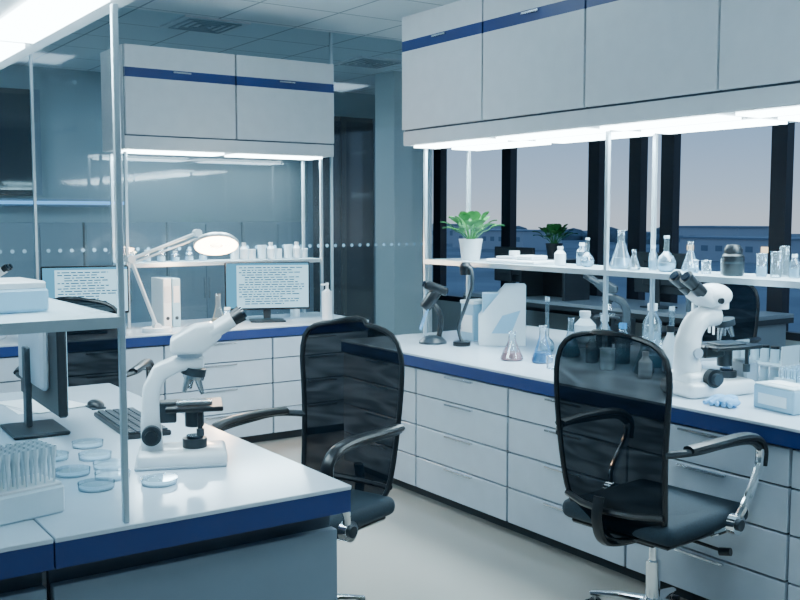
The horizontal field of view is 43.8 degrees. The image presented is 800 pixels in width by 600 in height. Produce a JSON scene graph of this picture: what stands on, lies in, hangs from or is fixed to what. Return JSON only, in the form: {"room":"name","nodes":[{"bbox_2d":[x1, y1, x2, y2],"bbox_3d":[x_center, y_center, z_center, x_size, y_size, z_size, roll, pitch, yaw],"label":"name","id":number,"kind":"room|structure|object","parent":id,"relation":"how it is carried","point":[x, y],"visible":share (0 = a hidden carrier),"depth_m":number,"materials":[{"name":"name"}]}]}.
{"room":"laboratory","nodes":[
{"label":"laboratory","id":0,"kind":"room"},
{"bbox_2d":[0,65,374,222],"bbox_3d":[-3.900,-0.711,9.119,9.900,2.900,0.100,-3,6,-34],"label":"wall","id":1,"kind":"structure","parent":0,"point":[75,165],"depth_m":9.92,"materials":[{"name":"paint"}]},
{"bbox_2d":[0,87,42,195],"bbox_3d":[-3.850,-1.442,8.986,1.160,0.980,0.065,-3,6,-34],"label":"window","id":2,"kind":"structure","parent":1,"relation":"in","point":[15,118],"depth_m":9.19,"materials":[{"name":"glass"}]},
{"bbox_2d":[0,198,123,206],"bbox_3d":[-3.594,-0.902,9.188,2.100,0.070,0.095,-3,6,-34],"label":"strip light","id":3,"kind":"object","parent":1,"relation":"attached to","point":[3,202],"visible":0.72,"depth_m":9.41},
{"bbox_2d":[306,116,375,323],"bbox_3d":[-0.467,-0.768,11.366,1.360,2.600,0.065,-3,6,-34],"label":"door","id":4,"kind":"structure","parent":1,"relation":"in","point":[354,138],"depth_m":11.25,"materials":[{"name":"glass"}]},
{"bbox_2d":[0,32,432,332],"bbox_3d":[-2.953,-0.453,6.033,7.778,2.900,0.040,-3,6,-34],"label":"glass wall","id":5,"kind":"structure","parent":0,"point":[430,151],"depth_m":7.65,"materials":[{"name":"glass"}]},
{"bbox_2d":[11,0,459,94],"bbox_3d":[-0.312,-1.770,3.773,9.900,0.100,12.800,-3,6,-34],"label":"ceiling","id":6,"kind":"structure","parent":0,"point":[297,30],"depth_m":7.61,"materials":[{"name":"tile"}]},
{"bbox_2d":[159,15,250,34],"bbox_3d":[-1.423,-2.000,7.247,0.500,0.020,0.500,-3,6,-34],"label":"ceiling air vent","id":7,"kind":"object","parent":6,"relation":"in","point":[186,22],"depth_m":7.19,"materials":[{"name":"metal"}]},
{"bbox_2d":[333,56,401,68],"bbox_3d":[-0.266,-2.146,9.003,0.500,0.020,0.500,-3,6,-34],"label":"ceiling air vent","id":8,"kind":"object","parent":6,"relation":"in","point":[361,61],"depth_m":8.94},
{"bbox_2d":[375,71,421,334],"bbox_3d":[-0.012,-0.776,9.899,0.340,2.900,0.340,-3,6,-34],"label":"column","id":9,"kind":"structure","parent":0,"point":[398,167],"depth_m":9.77,"materials":[{"name":"paint"}]},
{"bbox_2d":[252,436,686,599],"bbox_3d":[-0.312,1.220,4.022,9.900,0.100,12.800,-3,6,-34],"label":"floor","id":10,"kind":"structure","parent":0,"point":[427,548],"depth_m":4.33,"materials":[{"name":"plastic"}]},
{"bbox_2d":[13,296,153,386],"bbox_3d":[-1.587,0.520,5.017,0.635,1.128,0.646,0,5,-4],"label":"office chair","id":11,"kind":"object","parent":10,"relation":"on","point":[92,355],"visible":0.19,"depth_m":4.72,"materials":[{"name":"black plastic"}]},
{"bbox_2d":[0,222,310,322],"bbox_3d":[-2.354,-0.042,9.823,3.180,1.450,0.380,-3,6,-34],"label":"partition wall","id":12,"kind":"structure","parent":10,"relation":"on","point":[199,285],"depth_m":9.56,"materials":[{"name":"glass"}]},
{"bbox_2d":[0,383,350,599],"bbox_3d":[-1.410,0.859,3.049,1.726,0.780,2.010,-3,6,-34],"label":"lab bench","id":13,"kind":"object","parent":10,"relation":"on","point":[256,526],"visible":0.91,"depth_m":2.55,"materials":[{"name":"laminate"}]},
{"bbox_2d":[0,439,64,525],"bbox_3d":[-0.933,0.440,2.399,0.130,0.165,0.200,5,7,43],"label":"rack","id":14,"kind":"object","parent":13,"relation":"on","point":[36,495],"visible":1,"depth_m":2.38,"materials":[{"name":"plastic"}]},
{"bbox_2d":[0,331,70,439],"bbox_3d":[-1.231,0.218,3.333,0.180,0.448,0.560,-3,6,-32],"label":"computer monitor","id":15,"kind":"object","parent":13,"relation":"on","point":[43,369],"visible":0.71,"depth_m":3.23,"materials":[{"name":"black plastic"}]},
{"bbox_2d":[0,399,86,413],"bbox_3d":[-1.367,0.401,3.813,0.285,0.006,0.346,-3,6,-34],"label":"paper sheets","id":16,"kind":"object","parent":13,"relation":"on","point":[16,406],"visible":0.5,"depth_m":3.78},
{"bbox_2d":[56,450,68,461],"bbox_3d":[-1.037,0.466,2.962,0.098,0.016,0.098,-3,6,-34],"label":"petri dish","id":17,"kind":"object","parent":13,"relation":"on","point":[59,457],"visible":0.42,"depth_m":2.97,"materials":[{"name":"clear glass"}]},
{"bbox_2d":[0,3,129,522],"bbox_3d":[-1.361,-0.130,2.982,0.421,1.202,1.952,-3,6,-34],"label":"shelf","id":18,"kind":"object","parent":13,"relation":"on","point":[61,316],"visible":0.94,"depth_m":2.29,"materials":[{"name":"white metal"}]},
{"bbox_2d":[0,277,48,312],"bbox_3d":[-0.975,-0.013,2.443,0.163,0.072,0.200,-4,6,-38],"label":"box","id":19,"kind":"object","parent":18,"relation":"on","point":[17,294],"visible":1,"depth_m":2.38,"materials":[{"name":"plastic"}]},
{"bbox_2d":[0,0,134,69],"bbox_3d":[-1.444,-1.091,2.960,0.632,0.718,2.250,-3,6,-34],"label":"ceiling light","id":20,"kind":"object","parent":18,"relation":"on","point":[27,27],"visible":1,"depth_m":2.47,"materials":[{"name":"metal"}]},
{"bbox_2d":[55,464,90,477],"bbox_3d":[-0.919,0.481,2.790,0.098,0.016,0.098,-3,6,-34],"label":"petri dish","id":21,"kind":"object","parent":13,"relation":"on","point":[70,472],"visible":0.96,"depth_m":2.78,"materials":[{"name":"clear glass"}]},
{"bbox_2d":[71,438,103,448],"bbox_3d":[-0.984,0.452,3.132,0.098,0.016,0.098,-3,6,-34],"label":"petri dish","id":22,"kind":"object","parent":13,"relation":"on","point":[84,444],"visible":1,"depth_m":3.12,"materials":[{"name":"clear glass"}]},
{"bbox_2d":[78,449,111,461],"bbox_3d":[-0.913,0.465,2.975,0.098,0.016,0.098,-3,6,-34],"label":"petri dish","id":23,"kind":"object","parent":13,"relation":"on","point":[100,456],"visible":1,"depth_m":2.97,"materials":[{"name":"clear glass"}]},
{"bbox_2d":[85,399,105,409],"bbox_3d":[-1.153,0.396,3.765,0.060,0.040,0.100,-3,6,-34],"label":"computer mouse","id":24,"kind":"object","parent":13,"relation":"on","point":[94,404],"visible":0.94,"depth_m":3.73,"materials":[{"name":"black plastic"}]},
{"bbox_2d":[77,478,114,492],"bbox_3d":[-0.809,0.493,2.647,0.098,0.016,0.098,-3,6,-34],"label":"petri dish","id":25,"kind":"object","parent":13,"relation":"on","point":[96,486],"visible":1,"depth_m":2.64,"materials":[{"name":"clear glass"}]},
{"bbox_2d":[92,460,120,471],"bbox_3d":[-0.834,0.475,2.860,0.098,0.016,0.098,-3,6,-34],"label":"petri dish","id":26,"kind":"object","parent":13,"relation":"on","point":[107,466],"visible":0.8,"depth_m":2.85,"materials":[{"name":"clear glass"}]},
{"bbox_2d":[94,469,130,481],"bbox_3d":[-0.796,0.484,2.753,0.098,0.016,0.098,-3,6,-34],"label":"petri dish","id":27,"kind":"object","parent":13,"relation":"on","point":[116,475],"visible":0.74,"depth_m":2.75,"materials":[{"name":"clear glass"}]},
{"bbox_2d":[94,407,170,439],"bbox_3d":[-0.932,0.423,3.444,0.150,0.024,0.440,-3,6,-30],"label":"keyboard","id":28,"kind":"object","parent":13,"relation":"on","point":[111,418],"visible":0.59,"depth_m":3.43,"materials":[{"name":"black plastic"}]},
{"bbox_2d":[140,473,177,487],"bbox_3d":[-0.653,0.489,2.694,0.098,0.016,0.098,-3,6,-34],"label":"petri dish","id":29,"kind":"object","parent":13,"relation":"on","point":[154,482],"visible":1,"depth_m":2.69,"materials":[{"name":"clear glass"}]},
{"bbox_2d":[134,306,246,471],"bbox_3d":[-0.613,0.250,2.919,0.327,0.456,0.178,-1,5,-12],"label":"microscope","id":30,"kind":"object","parent":13,"relation":"on","point":[189,344],"visible":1,"depth_m":2.87,"materials":[{"name":"white plastic"}]},
{"bbox_2d":[0,312,368,442],"bbox_3d":[-1.973,0.591,6.271,3.750,0.780,0.740,-3,6,-34],"label":"lab bench","id":31,"kind":"object","parent":10,"relation":"on","point":[252,366],"visible":0.3,"depth_m":6.49,"materials":[{"name":"laminate"}]},
{"bbox_2d":[0,263,12,339],"bbox_3d":[-2.444,0.010,5.845,0.321,0.448,0.175,0,5,-4],"label":"microscope","id":32,"kind":"object","parent":31,"relation":"on","point":[5,268],"visible":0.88,"depth_m":5.81,"materials":[{"name":"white plastic"}]},
{"bbox_2d":[40,265,128,312],"bbox_3d":[-1.957,-0.005,6.182,0.520,0.418,0.180,-2,5,-22],"label":"computer monitor","id":33,"kind":"object","parent":31,"relation":"on","point":[91,282],"visible":0.63,"depth_m":6.13,"materials":[{"name":"black plastic"}]},
{"bbox_2d":[151,277,171,326],"bbox_3d":[-1.578,0.013,6.576,0.055,0.320,0.224,-3,6,-34],"label":"ring binder","id":34,"kind":"object","parent":31,"relation":"on","point":[160,286],"visible":0.9,"depth_m":6.50,"materials":[{"name":"paper"}]},
{"bbox_2d":[163,277,180,326],"bbox_3d":[-1.527,0.010,6.611,0.055,0.320,0.224,-3,6,-34],"label":"ring binder","id":35,"kind":"object","parent":31,"relation":"on","point":[175,282],"visible":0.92,"depth_m":6.52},
{"bbox_2d":[125,229,238,332],"bbox_3d":[-1.370,-0.127,6.306,0.697,0.644,0.256,-1,5,-9],"label":"lamp","id":36,"kind":"object","parent":31,"relation":"on","point":[212,243],"visible":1,"depth_m":6.24,"materials":[{"name":"white metal"}]},
{"bbox_2d":[109,151,323,328],"bbox_3d":[-1.240,-0.425,6.915,1.460,1.137,0.290,-3,6,-34],"label":"shelf","id":37,"kind":"object","parent":31,"relation":"on","point":[216,261],"visible":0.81,"depth_m":6.70,"materials":[{"name":"white metal"}]},
{"bbox_2d":[157,248,165,261],"bbox_3d":[-1.606,-0.303,6.679,0.060,0.089,0.060,-3,6,-34],"label":"bottle","id":38,"kind":"object","parent":37,"relation":"in","point":[159,258],"visible":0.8,"depth_m":6.66,"materials":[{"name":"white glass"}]},
{"bbox_2d":[171,251,179,260],"bbox_3d":[-1.523,-0.298,6.737,0.060,0.069,0.060,-3,6,-34],"label":"bottle","id":39,"kind":"object","parent":37,"relation":"in","point":[174,252],"visible":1,"depth_m":6.72,"materials":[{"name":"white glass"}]},
{"bbox_2d":[185,249,193,260],"bbox_3d":[-1.440,-0.307,6.792,0.060,0.079,0.060,-3,6,-34],"label":"bottle","id":40,"kind":"object","parent":37,"relation":"in","point":[187,258],"visible":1,"depth_m":6.78,"materials":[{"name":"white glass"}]},
{"bbox_2d":[198,252,206,260],"bbox_3d":[-1.358,-0.317,6.848,0.060,0.089,0.060,-3,6,-34],"label":"bottle","id":41,"kind":"object","parent":37,"relation":"in","point":[201,257],"visible":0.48,"depth_m":6.83,"materials":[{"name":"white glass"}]},
{"bbox_2d":[100,43,333,159],"bbox_3d":[-1.214,-1.316,6.802,1.520,0.658,0.462,-3,6,-34],"label":"wall cabinet","id":42,"kind":"object","parent":37,"relation":"on","point":[173,101],"visible":1,"depth_m":6.56,"materials":[{"name":"metal"}]},
{"bbox_2d":[230,245,238,259],"bbox_3d":[-1.157,-0.332,6.961,0.065,0.099,0.065,-3,6,-34],"label":"beaker","id":43,"kind":"object","parent":37,"relation":"in","point":[235,254],"visible":0.65,"depth_m":6.94,"materials":[{"name":"plastic"}]},
{"bbox_2d":[240,243,247,259],"bbox_3d":[-1.099,-0.345,7.000,0.056,0.119,0.056,-3,6,-34],"label":"bottle","id":44,"kind":"object","parent":37,"relation":"in","point":[243,250],"visible":1,"depth_m":6.98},
{"bbox_2d":[248,249,255,258],"bbox_3d":[-1.053,-0.325,7.057,0.058,0.069,0.058,-3,6,-34],"label":"beaker","id":45,"kind":"object","parent":37,"relation":"in","point":[251,252],"visible":1,"depth_m":7.04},
{"bbox_2d":[257,245,265,258],"bbox_3d":[-0.984,-0.341,7.079,0.065,0.099,0.065,-3,6,-34],"label":"beaker","id":46,"kind":"object","parent":37,"relation":"in","point":[261,248],"visible":1,"depth_m":7.05,"materials":[{"name":"plastic"}]},
{"bbox_2d":[267,242,274,258],"bbox_3d":[-0.926,-0.355,7.118,0.056,0.119,0.056,-3,6,-34],"label":"bottle","id":47,"kind":"object","parent":37,"relation":"in","point":[270,249],"visible":1,"depth_m":7.10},
{"bbox_2d":[275,249,281,258],"bbox_3d":[-0.879,-0.334,7.176,0.058,0.069,0.058,-3,6,-34],"label":"beaker","id":48,"kind":"object","parent":37,"relation":"in","point":[278,252],"visible":1,"depth_m":7.15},
{"bbox_2d":[284,245,291,257],"bbox_3d":[-0.810,-0.351,7.197,0.065,0.099,0.065,-3,6,-34],"label":"beaker","id":49,"kind":"object","parent":37,"relation":"in","point":[287,248],"visible":1,"depth_m":7.17,"materials":[{"name":"plastic"}]},
{"bbox_2d":[293,242,300,257],"bbox_3d":[-0.753,-0.364,7.236,0.056,0.119,0.056,-3,6,-34],"label":"bottle","id":50,"kind":"object","parent":37,"relation":"in","point":[296,249],"visible":1,"depth_m":7.22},
{"bbox_2d":[300,248,307,257],"bbox_3d":[-0.706,-0.344,7.294,0.058,0.069,0.058,-3,6,-34],"label":"beaker","id":51,"kind":"object","parent":37,"relation":"in","point":[303,251],"visible":0.98,"depth_m":7.27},
{"bbox_2d":[212,294,222,321],"bbox_3d":[-1.187,0.070,6.487,0.100,0.219,0.100,-3,6,-34],"label":"flask","id":52,"kind":"object","parent":31,"relation":"on","point":[213,318],"visible":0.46,"depth_m":6.49,"materials":[{"name":"clear glass"}]},
{"bbox_2d":[224,261,309,322],"bbox_3d":[-0.917,-0.060,6.866,0.580,0.413,0.180,-1,5,-12],"label":"computer monitor","id":53,"kind":"object","parent":31,"relation":"on","point":[265,286],"visible":1,"depth_m":6.82,"materials":[{"name":"black plastic"}]},
{"bbox_2d":[290,309,299,316],"bbox_3d":[-0.760,0.052,7.193,0.070,0.139,0.070,-3,6,-34],"label":"bottle","id":54,"kind":"object","parent":31,"relation":"on","point":[293,312],"visible":0.34,"depth_m":7.17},
{"bbox_2d":[320,283,331,319],"bbox_3d":[-0.520,0.008,7.001,0.086,0.260,0.070,-3,6,-34],"label":"soap dispenser bottle","id":55,"kind":"object","parent":31,"relation":"on","point":[326,294],"visible":0.98,"depth_m":6.98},
{"bbox_2d":[210,316,404,599],"bbox_3d":[-0.320,0.640,3.581,0.622,1.128,0.603,3,6,35],"label":"office chair","id":56,"kind":"object","parent":10,"relation":"on","point":[352,368],"visible":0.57,"depth_m":3.76,"materials":[{"name":"black plastic"}]},
{"bbox_2d":[392,325,799,599],"bbox_3d":[1.289,0.717,4.761,1.420,0.780,3.725,-3,6,-34],"label":"lab bench","id":57,"kind":"object","parent":10,"relation":"on","point":[479,438],"visible":0.52,"depth_m":4.47,"materials":[{"name":"laminate"}]},
{"bbox_2d":[419,280,447,344],"bbox_3d":[0.190,0.069,5.681,0.166,0.359,0.161,0,5,-4],"label":"barcode scanner","id":58,"kind":"object","parent":57,"relation":"on","point":[436,290],"visible":1,"depth_m":5.64,"materials":[{"name":"black plastic"}]},
{"bbox_2d":[453,262,473,346],"bbox_3d":[0.362,0.023,5.545,0.100,0.472,0.153,-3,6,-34],"label":"gooseneck lamp","id":59,"kind":"object","parent":57,"relation":"on","point":[465,267],"visible":1,"depth_m":5.52,"materials":[{"name":"black plastic"}]},
{"bbox_2d":[460,299,481,340],"bbox_3d":[0.449,0.116,5.852,0.150,0.235,0.130,-3,6,-34],"label":"storage box","id":60,"kind":"object","parent":57,"relation":"on","point":[469,325],"visible":0.57,"depth_m":5.79,"materials":[{"name":"plastic"}]},
{"bbox_2d":[478,283,525,345],"bbox_3d":[0.577,0.080,5.639,0.260,0.340,0.176,0,5,4],"label":"file holder","id":61,"kind":"object","parent":57,"relation":"on","point":[503,311],"visible":1,"depth_m":5.56,"materials":[{"name":"plastic"}]},
{"bbox_2d":[500,331,522,360],"bbox_3d":[0.565,0.231,5.017,0.116,0.144,0.116,-3,6,-34],"label":"flask","id":62,"kind":"object","parent":57,"relation":"on","point":[506,355],"visible":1,"depth_m":5.00,"materials":[{"name":"clear glass"}]},
{"bbox_2d":[531,325,553,363],"bbox_3d":[0.708,0.218,4.931,0.110,0.184,0.110,-3,6,-34],"label":"flask","id":63,"kind":"object","parent":57,"relation":"on","point":[539,357],"visible":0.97,"depth_m":4.91,"materials":[{"name":"clear glass"}]},
{"bbox_2d":[539,297,553,351],"bbox_3d":[0.783,0.131,5.292,0.080,0.296,0.080,-3,6,-34],"label":"flask","id":64,"kind":"object","parent":57,"relation":"on","point":[547,299],"visible":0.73,"depth_m":5.29,"materials":[{"name":"clear glass"}]},
{"bbox_2d":[574,311,595,331],"bbox_3d":[1.028,0.161,5.523,0.120,0.199,0.120,-3,6,-34],"label":"bottle","id":65,"kind":"object","parent":57,"relation":"on","point":[584,323],"visible":0.59,"depth_m":5.49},
{"bbox_2d":[583,274,630,334],"bbox_3d":[1.198,0.044,5.715,0.289,0.403,0.158,1,5,16],"label":"microscope","id":66,"kind":"object","parent":57,"relation":"on","point":[625,317],"visible":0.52,"depth_m":5.67,"materials":[{"name":"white plastic"}]},
{"bbox_2d":[423,131,799,341],"bbox_3d":[1.323,-0.226,4.587,0.350,1.127,3.692,-3,6,-34],"label":"shelf","id":67,"kind":"object","parent":57,"relation":"on","point":[605,270],"visible":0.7,"depth_m":4.92,"materials":[{"name":"white metal"}]},
{"bbox_2d":[440,211,503,259],"bbox_3d":[0.435,-0.381,5.876,0.357,0.291,0.376,-3,6,-34],"label":"potted plant","id":68,"kind":"object","parent":67,"relation":"on","point":[470,247],"visible":1,"depth_m":5.83,"materials":[{"name":"green plant"}]},
{"bbox_2d":[486,251,553,264],"bbox_3d":[0.672,-0.238,5.513,0.180,0.065,0.400,-3,6,-34],"label":"balance scale","id":69,"kind":"object","parent":67,"relation":"on","point":[514,257],"visible":0.96,"depth_m":5.42,"materials":[{"name":"plastic"}]},
{"bbox_2d":[554,246,565,264],"bbox_3d":[0.845,-0.233,5.243,0.060,0.099,0.060,-3,6,-34],"label":"bottle","id":70,"kind":"object","parent":67,"relation":"in","point":[559,255],"visible":1,"depth_m":5.22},
{"bbox_2d":[576,243,587,265],"bbox_3d":[0.956,-0.241,5.222,0.060,0.119,0.060,-3,6,-34],"label":"bottle","id":71,"kind":"object","parent":67,"relation":"in","point":[578,258],"visible":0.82,"depth_m":5.21,"materials":[{"name":"clear glass"}]},
{"bbox_2d":[580,238,593,266],"bbox_3d":[0.958,-0.244,5.077,0.070,0.148,0.070,-3,6,-34],"label":"flask","id":72,"kind":"object","parent":67,"relation":"in","point":[585,263],"visible":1,"depth_m":5.07,"materials":[{"name":"clear glass"}]},
{"bbox_2d":[402,0,799,150],"bbox_3d":[1.317,-1.159,4.463,0.632,0.753,3.750,-3,6,-34],"label":"wall cabinet","id":73,"kind":"object","parent":67,"relation":"on","point":[478,75],"visible":0.99,"depth_m":4.60,"materials":[{"name":"metal"}]},
{"bbox_2d":[609,230,631,268],"bbox_3d":[1.093,-0.251,4.914,0.110,0.189,0.110,-3,6,-34],"label":"flask","id":74,"kind":"object","parent":67,"relation":"in","point":[616,262],"visible":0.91,"depth_m":4.90,"materials":[{"name":"clear glass"}]},
{"bbox_2d":[627,249,640,269],"bbox_3d":[1.123,-0.194,4.769,0.064,0.099,0.064,-3,6,-34],"label":"flask","id":75,"kind":"object","parent":67,"relation":"in","point":[629,264],"visible":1,"depth_m":4.78,"materials":[{"name":"clear glass"}]},
{"bbox_2d":[649,245,656,269],"bbox_3d":[1.209,-0.202,4.748,0.040,0.119,0.040,-3,6,-34],"label":"bottle","id":76,"kind":"object","parent":67,"relation":"in","point":[652,263],"visible":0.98,"depth_m":4.74,"materials":[{"name":"clear glass"}]},
{"bbox_2d":[656,235,675,271],"bbox_3d":[1.241,-0.216,4.629,0.090,0.167,0.090,-3,6,-34],"label":"flask","id":77,"kind":"object","parent":67,"relation":"in","point":[661,266],"visible":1,"depth_m":4.63,"materials":[{"name":"clear glass"}]},
{"bbox_2d":[681,241,696,270],"bbox_3d":[1.362,-0.205,4.665,0.080,0.139,0.080,-3,6,-34],"label":"flask","id":78,"kind":"object","parent":67,"relation":"in","point":[685,266],"visible":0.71,"depth_m":4.66,"materials":[{"name":"clear glass"}]},
{"bbox_2d":[688,260,698,272],"bbox_3d":[1.334,-0.152,4.516,0.048,0.059,0.048,-3,6,-34],"label":"beaker","id":79,"kind":"object","parent":67,"relation":"in","point":[692,269],"visible":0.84,"depth_m":4.50,"materials":[{"name":"clear glass"}]},
{"bbox_2d":[721,244,744,275],"bbox_3d":[1.450,-0.175,4.326,0.097,0.138,0.097,-3,6,-34],"label":"jar","id":80,"kind":"object","parent":67,"relation":"in","point":[733,259],"visible":1,"depth_m":4.29,"materials":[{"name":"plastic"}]},
{"bbox_2d":[756,253,767,276],"bbox_3d":[1.540,-0.149,4.232,0.048,0.099,0.048,-3,6,-34],"label":"beaker","id":81,"kind":"object","parent":67,"relation":"in","point":[761,271],"visible":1,"depth_m":4.22,"materials":[{"name":"clear glass"}]},
{"bbox_2d":[770,251,781,277],"bbox_3d":[1.579,-0.149,4.174,0.048,0.109,0.048,-3,6,-34],"label":"beaker","id":82,"kind":"object","parent":67,"relation":"in","point":[771,251],"visible":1,"depth_m":4.18,"materials":[{"name":"clear glass"}]},
{"bbox_2d":[779,246,789,276],"bbox_3d":[1.645,-0.166,4.254,0.043,0.129,0.043,-3,6,-34],"label":"beaker","id":83,"kind":"object","parent":67,"relation":"in","point":[780,246],"visible":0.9,"depth_m":4.26,"materials":[{"name":"clear glass"}]},
{"bbox_2d":[789,254,799,277],"bbox_3d":[1.646,-0.142,4.147,0.044,0.099,0.044,-3,6,-34],"label":"bottle","id":84,"kind":"object","parent":67,"relation":"in","point":[793,272],"visible":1,"depth_m":4.14,"materials":[{"name":"clear glass"}]},
{"bbox_2d":[619,323,627,333],"bbox_3d":[1.099,0.212,4.908,0.076,0.199,0.076,-3,6,-34],"label":"bottle","id":85,"kind":"object","parent":57,"relation":"on","point":[621,325],"visible":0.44,"depth_m":4.88,"materials":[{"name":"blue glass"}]},
{"bbox_2d":[642,303,661,346],"bbox_3d":[1.349,0.148,5.317,0.100,0.259,0.100,-3,6,-34],"label":"bottle","id":86,"kind":"object","parent":57,"relation":"on","point":[657,335],"visible":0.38,"depth_m":5.32,"materials":[{"name":"clear glass"}]},
{"bbox_2d":[662,325,674,368],"bbox_3d":[1.252,0.227,4.613,0.070,0.219,0.070,-3,6,-34],"label":"bottle","id":87,"kind":"object","parent":57,"relation":"on","point":[668,343],"visible":0.65,"depth_m":4.59,"materials":[{"name":"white plastic"}]},
{"bbox_2d":[686,298,716,360],"bbox_3d":[1.530,0.108,5.049,0.160,0.385,0.160,-3,6,-34],"label":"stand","id":88,"kind":"object","parent":57,"relation":"on","point":[689,303],"visible":0.1,"depth_m":5.03,"materials":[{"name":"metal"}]},
{"bbox_2d":[669,270,761,398],"bbox_3d":[1.287,0.129,4.069,0.394,0.505,0.260,-2,5,-22],"label":"microscope","id":89,"kind":"object","parent":57,"relation":"on","point":[736,376],"visible":0.98,"depth_m":4.00,"materials":[{"name":"white plastic"}]},
{"bbox_2d":[703,394,740,407],"bbox_3d":[1.254,0.385,3.823,0.143,0.036,0.143,-5,7,-44],"label":"gloves","id":90,"kind":"object","parent":57,"relation":"on","point":[730,400],"visible":1,"depth_m":3.78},
{"bbox_2d":[733,339,799,381],"bbox_3d":[1.573,0.274,4.290,0.120,0.180,0.260,-3,6,-34],"label":"rack","id":91,"kind":"object","parent":57,"relation":"on","point":[790,355],"visible":0.52,"depth_m":4.24,"materials":[{"name":"plastic"}]},
{"bbox_2d":[754,380,799,415],"bbox_3d":[1.443,0.362,3.722,0.132,0.099,0.200,-2,5,-24],"label":"glove box","id":92,"kind":"object","parent":57,"relation":"on","point":[780,396],"visible":1,"depth_m":3.68,"materials":[{"name":"cardboard"}]},
{"bbox_2d":[774,365,799,383],"bbox_3d":[1.631,0.327,4.067,0.194,0.113,0.096,-3,6,-34],"label":"test tube rack","id":93,"kind":"object","parent":57,"relation":"on","point":[796,369],"visible":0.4,"depth_m":4.04,"materials":[{"name":"plastic"}]},
{"bbox_2d":[463,291,793,358],"bbox_3d":[1.801,0.399,8.628,0.750,0.770,3.100,-3,6,-34],"label":"desk","id":94,"kind":"object","parent":10,"relation":"on","point":[771,331],"visible":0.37,"depth_m":8.01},
{"bbox_2d":[494,246,534,282],"bbox_3d":[1.064,-0.281,9.464,0.180,0.443,0.560,-3,6,-34],"label":"computer monitor","id":95,"kind":"object","parent":94,"relation":"on","point":[509,275],"visible":0.38,"depth_m":9.50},
{"bbox_2d":[519,257,589,300],"bbox_3d":[1.387,-0.196,8.963,0.300,0.360,0.600,-3,6,-34],"label":"desk riser","id":96,"kind":"object","parent":94,"relation":"on","point":[568,286],"visible":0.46,"depth_m":9.10,"materials":[{"name":"black plastic"}]},
{"bbox_2d":[532,223,577,258],"bbox_3d":[1.405,-0.532,8.937,0.385,0.314,0.406,-3,6,-34],"label":"potted plant","id":97,"kind":"object","parent":96,"relation":"on","point":[556,229],"visible":0.99,"depth_m":8.88,"materials":[{"name":"green plant"}]},
{"bbox_2d":[634,252,690,308],"bbox_3d":[2.081,-0.158,7.984,0.180,0.443,0.560,-3,6,-34],"label":"computer monitor","id":98,"kind":"object","parent":94,"relation":"on","point":[662,286],"visible":0.52,"depth_m":7.97,"materials":[{"name":"plastic"}]},
{"bbox_2d":[554,329,768,599],"bbox_3d":[0.891,0.644,3.533,0.619,1.128,0.622,-4,6,-39],"label":"office chair","id":99,"kind":"object","parent":10,"relation":"on","point":[613,390],"visible":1,"depth_m":3.33,"materials":[{"name":"black plastic"}]},
{"bbox_2d":[655,282,760,354],"bbox_3d":[1.879,0.422,6.193,0.646,1.128,0.635,-5,7,-44],"label":"office chair","id":100,"kind":"object","parent":10,"relation":"on","point":[744,306],"visible":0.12,"depth_m":6.28,"materials":[{"name":"black plastic"}]},
{"bbox_2d":[422,148,799,360],"bbox_3d":[3.752,-0.506,6.670,0.150,2.900,12.800,-3,6,-34],"label":"wall","id":101,"kind":"structure","parent":0,"point":[451,310],"depth_m":10.12,"materials":[{"name":"paint"}]},
{"bbox_2d":[433,148,446,299],"bbox_3d":[0.394,-1.066,11.510,0.090,2.110,0.370,-3,6,-34],"label":"window","id":102,"kind":"structure","parent":101,"relation":"in","point":[439,155],"depth_m":11.38,"materials":[{"name":"black metal"}]},
{"bbox_2d":[440,147,516,301],"bbox_3d":[0.820,-1.014,10.889,0.090,2.110,1.280,-3,6,-34],"label":"window","id":103,"kind":"structure","parent":101,"relation":"in","point":[509,155],"depth_m":10.38,"materials":[{"name":"black metal"}]},
{"bbox_2d":[526,140,605,315],"bbox_3d":[1.518,-0.929,9.874,0.090,2.110,1.330,-3,6,-34],"label":"window","id":104,"kind":"structure","parent":101,"relation":"in","point":[596,150],"depth_m":9.35,"materials":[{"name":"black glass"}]},
{"bbox_2d":[626,136,647,322],"bbox_3d":[2.018,-0.869,9.146,0.090,2.110,0.580,-3,6,-34],"label":"window","id":105,"kind":"structure","parent":101,"relation":"in","point":[638,146],"depth_m":8.93,"materials":[{"name":"black metal"}]},
{"bbox_2d":[637,133,680,325],"bbox_3d":[2.266,-0.838,8.784,0.090,2.110,0.440,-3,6,-34],"label":"window","id":106,"kind":"structure","parent":101,"relation":"in","point":[670,143],"depth_m":8.62,"materials":[{"name":"black metal"}]},
{"bbox_2d":[670,122,794,330],"bbox_3d":[2.682,-0.788,8.180,0.090,2.110,1.170,-3,6,-34],"label":"window","id":107,"kind":"structure","parent":101,"relation":"in","point":[783,135],"depth_m":7.72,"materials":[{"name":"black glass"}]},
{"bbox_2d":[786,331,799,340],"bbox_3d":[3.289,-0.714,7.296,0.090,2.110,1.120,-3,6,-34],"label":"window","id":108,"kind":"structure","parent":101,"relation":"in","point":[790,335],"depth_m":7.68,"materials":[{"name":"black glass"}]},
{"label":"outside","id":109,"kind":"structure","parent":0,"visible":0},
{"bbox_2d":[432,231,799,331],"bbox_3d":[112.239,-8.895,197.993,391.000,0.200,600.000,-3,6,-34],"label":"ground","id":110,"kind":"structure","parent":109,"point":[484,280],"depth_m":126.93,"materials":[{"name":"blue"}]},
{"bbox_2d":[516,226,659,243],"bbox_3d":[110.274,-13.588,245.817,36.904,8.337,409.549,-3,6,-34],"label":"treeline","id":111,"kind":"object","parent":110,"relation":"on","point":[613,233],"visible":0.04,"depth_m":298.62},
{"bbox_2d":[432,224,799,263],"bbox_3d":[46.686,-13.393,216.425,42.600,5.700,185.600,-3,6,-34],"label":"buildings","id":112,"kind":"structure","parent":110,"relation":"on","point":[710,242],"depth_m":190.35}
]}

